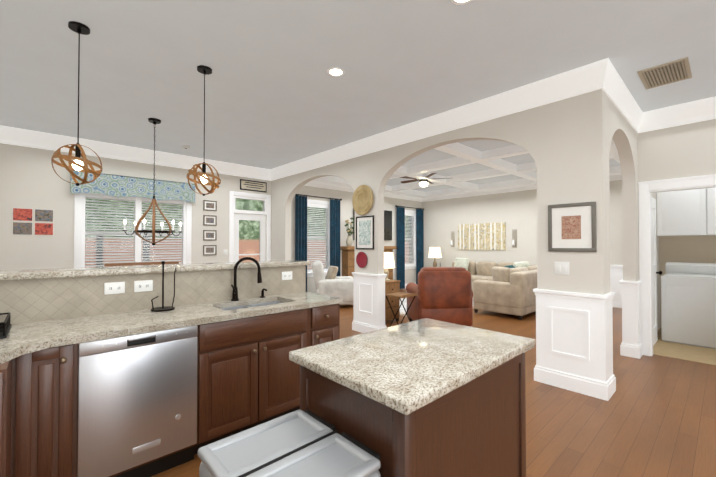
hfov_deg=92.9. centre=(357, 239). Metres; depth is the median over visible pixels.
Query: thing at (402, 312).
living room rug
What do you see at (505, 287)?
sectional sofa
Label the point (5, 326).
dish rack
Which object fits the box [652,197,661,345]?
door
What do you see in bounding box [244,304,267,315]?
countertop
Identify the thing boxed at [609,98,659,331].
wall
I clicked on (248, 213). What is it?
back door
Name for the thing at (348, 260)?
fireplace mantel
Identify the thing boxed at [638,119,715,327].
wall
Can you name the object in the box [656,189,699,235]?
upper cabinet
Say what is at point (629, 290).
trim
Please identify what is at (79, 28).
pendant light
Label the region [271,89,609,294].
wall
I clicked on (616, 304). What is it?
baseboard
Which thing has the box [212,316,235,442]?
base cabinet
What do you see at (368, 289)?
trim
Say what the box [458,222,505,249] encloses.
picture
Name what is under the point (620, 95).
crown molding
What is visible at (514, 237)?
sconce
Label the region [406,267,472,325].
leather armchair
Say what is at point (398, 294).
tray table
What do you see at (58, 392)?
base cabinet
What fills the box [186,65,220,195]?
pendant light
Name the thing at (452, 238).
sconce
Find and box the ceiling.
[0,0,715,197]
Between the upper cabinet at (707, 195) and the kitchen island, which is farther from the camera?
the upper cabinet at (707, 195)
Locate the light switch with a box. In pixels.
[554,262,568,274]
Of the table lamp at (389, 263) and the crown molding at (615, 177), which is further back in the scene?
the crown molding at (615, 177)
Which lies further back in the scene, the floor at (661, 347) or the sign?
the sign
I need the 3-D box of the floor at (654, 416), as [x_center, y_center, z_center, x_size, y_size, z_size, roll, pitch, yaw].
[1.893,1.472,4.319,10.100,0.060,10.200,1,-1,-43]
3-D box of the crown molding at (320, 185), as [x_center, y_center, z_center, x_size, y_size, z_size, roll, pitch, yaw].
[0.140,-1.333,9.414,5.290,0.100,0.090,1,-1,-43]
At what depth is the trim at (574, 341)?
3.21 m
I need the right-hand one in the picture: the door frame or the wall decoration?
the door frame
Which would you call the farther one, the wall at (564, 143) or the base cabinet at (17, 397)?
the wall at (564, 143)
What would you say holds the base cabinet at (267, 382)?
on the floor at (654, 416)
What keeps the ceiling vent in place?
in the ceiling
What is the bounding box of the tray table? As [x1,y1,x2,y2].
[385,291,417,326]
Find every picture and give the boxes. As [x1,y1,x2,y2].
[203,200,216,210]
[203,215,216,225]
[203,230,216,239]
[203,245,216,254]
[356,215,373,249]
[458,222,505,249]
[548,201,596,251]
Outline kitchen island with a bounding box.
[289,318,534,476]
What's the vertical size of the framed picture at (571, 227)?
0.460 m
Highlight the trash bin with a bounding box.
[198,409,380,476]
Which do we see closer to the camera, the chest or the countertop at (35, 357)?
the countertop at (35, 357)
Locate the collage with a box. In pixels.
[12,208,53,234]
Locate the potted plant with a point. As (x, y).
(349, 239)
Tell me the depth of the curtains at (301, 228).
8.07 m
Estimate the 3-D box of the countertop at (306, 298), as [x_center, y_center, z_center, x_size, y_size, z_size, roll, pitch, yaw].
[-0.464,0.532,3.057,0.370,0.040,0.575,1,-1,-43]
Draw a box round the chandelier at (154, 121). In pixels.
[122,118,181,245]
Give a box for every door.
[229,191,270,261]
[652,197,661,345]
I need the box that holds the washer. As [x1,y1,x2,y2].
[661,262,715,348]
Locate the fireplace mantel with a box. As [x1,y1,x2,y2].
[340,246,396,279]
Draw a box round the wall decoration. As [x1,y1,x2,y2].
[352,185,372,214]
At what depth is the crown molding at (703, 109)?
4.01 m
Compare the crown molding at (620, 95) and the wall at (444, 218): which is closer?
the crown molding at (620, 95)
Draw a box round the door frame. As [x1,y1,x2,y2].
[638,174,715,355]
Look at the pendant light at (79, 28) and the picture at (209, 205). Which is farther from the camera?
the picture at (209, 205)
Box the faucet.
[231,257,266,300]
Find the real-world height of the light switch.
0.125 m
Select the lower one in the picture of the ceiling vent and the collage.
the collage
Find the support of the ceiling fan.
hanging from the ceiling
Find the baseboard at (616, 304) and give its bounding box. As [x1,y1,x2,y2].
[612,301,621,307]
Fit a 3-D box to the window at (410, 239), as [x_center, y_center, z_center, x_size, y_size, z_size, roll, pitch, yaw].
[1.577,-0.005,10.826,0.920,1.880,0.160,1,-1,-43]
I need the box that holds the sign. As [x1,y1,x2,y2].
[240,179,266,191]
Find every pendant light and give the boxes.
[51,21,102,185]
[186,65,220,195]
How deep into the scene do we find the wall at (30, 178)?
5.21 m
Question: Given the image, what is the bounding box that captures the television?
[353,208,391,239]
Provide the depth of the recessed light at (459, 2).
2.30 m
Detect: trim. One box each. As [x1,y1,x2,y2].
[352,272,386,332]
[533,288,619,400]
[610,265,641,312]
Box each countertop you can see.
[0,260,309,279]
[0,304,235,343]
[0,340,55,379]
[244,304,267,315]
[272,292,342,307]
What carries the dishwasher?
on the floor at (654, 416)
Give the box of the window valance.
[70,170,194,202]
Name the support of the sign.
attached to the wall at (30, 178)
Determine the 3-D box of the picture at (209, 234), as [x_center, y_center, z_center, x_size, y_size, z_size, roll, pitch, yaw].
[-2.891,-0.088,6.644,0.250,0.200,0.020,1,-1,-43]
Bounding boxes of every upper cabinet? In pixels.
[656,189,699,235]
[700,188,715,235]
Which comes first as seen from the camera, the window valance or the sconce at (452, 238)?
the window valance
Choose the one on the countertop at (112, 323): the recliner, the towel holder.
the towel holder
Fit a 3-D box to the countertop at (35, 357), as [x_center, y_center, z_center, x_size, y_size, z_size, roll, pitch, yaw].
[-1.587,0.510,1.322,0.594,0.040,1.600,1,-1,-43]
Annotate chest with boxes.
[385,280,399,323]
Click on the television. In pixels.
(387, 225)
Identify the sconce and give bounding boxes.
[451,231,454,246]
[512,229,516,246]
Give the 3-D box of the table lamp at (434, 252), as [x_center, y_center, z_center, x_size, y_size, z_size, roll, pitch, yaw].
[2.302,0.566,10.181,0.400,0.698,0.400,1,-1,-43]
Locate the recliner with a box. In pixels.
[312,261,352,304]
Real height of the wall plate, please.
0.260 m
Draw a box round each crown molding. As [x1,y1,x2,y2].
[0,125,267,179]
[268,58,611,180]
[304,182,423,201]
[424,174,621,201]
[603,65,643,132]
[644,96,715,131]
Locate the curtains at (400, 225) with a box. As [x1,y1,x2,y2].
[395,205,423,288]
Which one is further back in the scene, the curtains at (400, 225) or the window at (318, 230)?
the curtains at (400, 225)
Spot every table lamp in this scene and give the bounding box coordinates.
[384,252,394,280]
[428,247,441,266]
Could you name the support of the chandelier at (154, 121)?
hanging from the ceiling
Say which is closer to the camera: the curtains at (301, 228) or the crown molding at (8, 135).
the crown molding at (8, 135)
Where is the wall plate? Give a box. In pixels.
[356,252,367,267]
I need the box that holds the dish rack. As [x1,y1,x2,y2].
[0,312,11,338]
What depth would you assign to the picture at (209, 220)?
6.64 m
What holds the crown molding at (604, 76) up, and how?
attached to the wall at (564, 143)
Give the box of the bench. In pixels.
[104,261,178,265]
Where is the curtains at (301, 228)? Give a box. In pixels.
[295,194,341,291]
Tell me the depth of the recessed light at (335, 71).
3.24 m
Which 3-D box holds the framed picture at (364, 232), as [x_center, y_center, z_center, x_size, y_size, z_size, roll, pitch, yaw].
[0.105,-0.110,5.330,0.020,0.520,0.400,1,-1,-43]
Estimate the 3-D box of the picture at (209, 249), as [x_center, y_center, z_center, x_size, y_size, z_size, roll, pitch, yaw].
[-2.891,0.202,6.641,0.250,0.200,0.020,1,-1,-43]
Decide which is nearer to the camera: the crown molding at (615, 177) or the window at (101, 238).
the window at (101, 238)
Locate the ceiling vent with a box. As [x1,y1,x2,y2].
[637,57,691,89]
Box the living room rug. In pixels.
[400,297,473,315]
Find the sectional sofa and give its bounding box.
[452,258,536,319]
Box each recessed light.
[327,67,344,76]
[451,0,472,4]
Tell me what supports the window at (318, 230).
in the wall at (30, 178)
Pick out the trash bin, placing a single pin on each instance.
(301, 443)
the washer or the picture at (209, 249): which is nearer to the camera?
the washer
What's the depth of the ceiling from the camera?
3.15 m
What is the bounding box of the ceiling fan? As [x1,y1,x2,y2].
[399,173,446,186]
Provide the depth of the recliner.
7.32 m
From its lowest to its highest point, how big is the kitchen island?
0.934 m
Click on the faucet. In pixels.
(235, 290)
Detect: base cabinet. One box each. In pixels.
[0,376,35,476]
[36,340,79,476]
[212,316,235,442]
[236,332,307,433]
[264,300,342,346]
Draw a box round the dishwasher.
[80,320,211,476]
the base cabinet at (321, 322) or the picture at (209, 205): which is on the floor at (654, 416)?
the base cabinet at (321, 322)
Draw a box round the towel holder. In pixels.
[151,261,175,311]
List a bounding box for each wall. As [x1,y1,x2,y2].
[0,143,421,292]
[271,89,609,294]
[422,180,622,266]
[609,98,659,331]
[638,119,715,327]
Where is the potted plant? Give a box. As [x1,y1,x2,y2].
[345,218,354,245]
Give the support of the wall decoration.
attached to the wall at (564, 143)
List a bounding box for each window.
[74,193,191,267]
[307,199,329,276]
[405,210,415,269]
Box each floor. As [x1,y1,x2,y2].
[151,288,715,476]
[653,328,715,364]
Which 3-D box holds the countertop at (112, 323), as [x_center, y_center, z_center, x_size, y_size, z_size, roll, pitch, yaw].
[-1.532,0.520,2.070,1.341,0.040,0.575,1,-1,-43]
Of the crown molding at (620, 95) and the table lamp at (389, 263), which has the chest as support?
the table lamp at (389, 263)

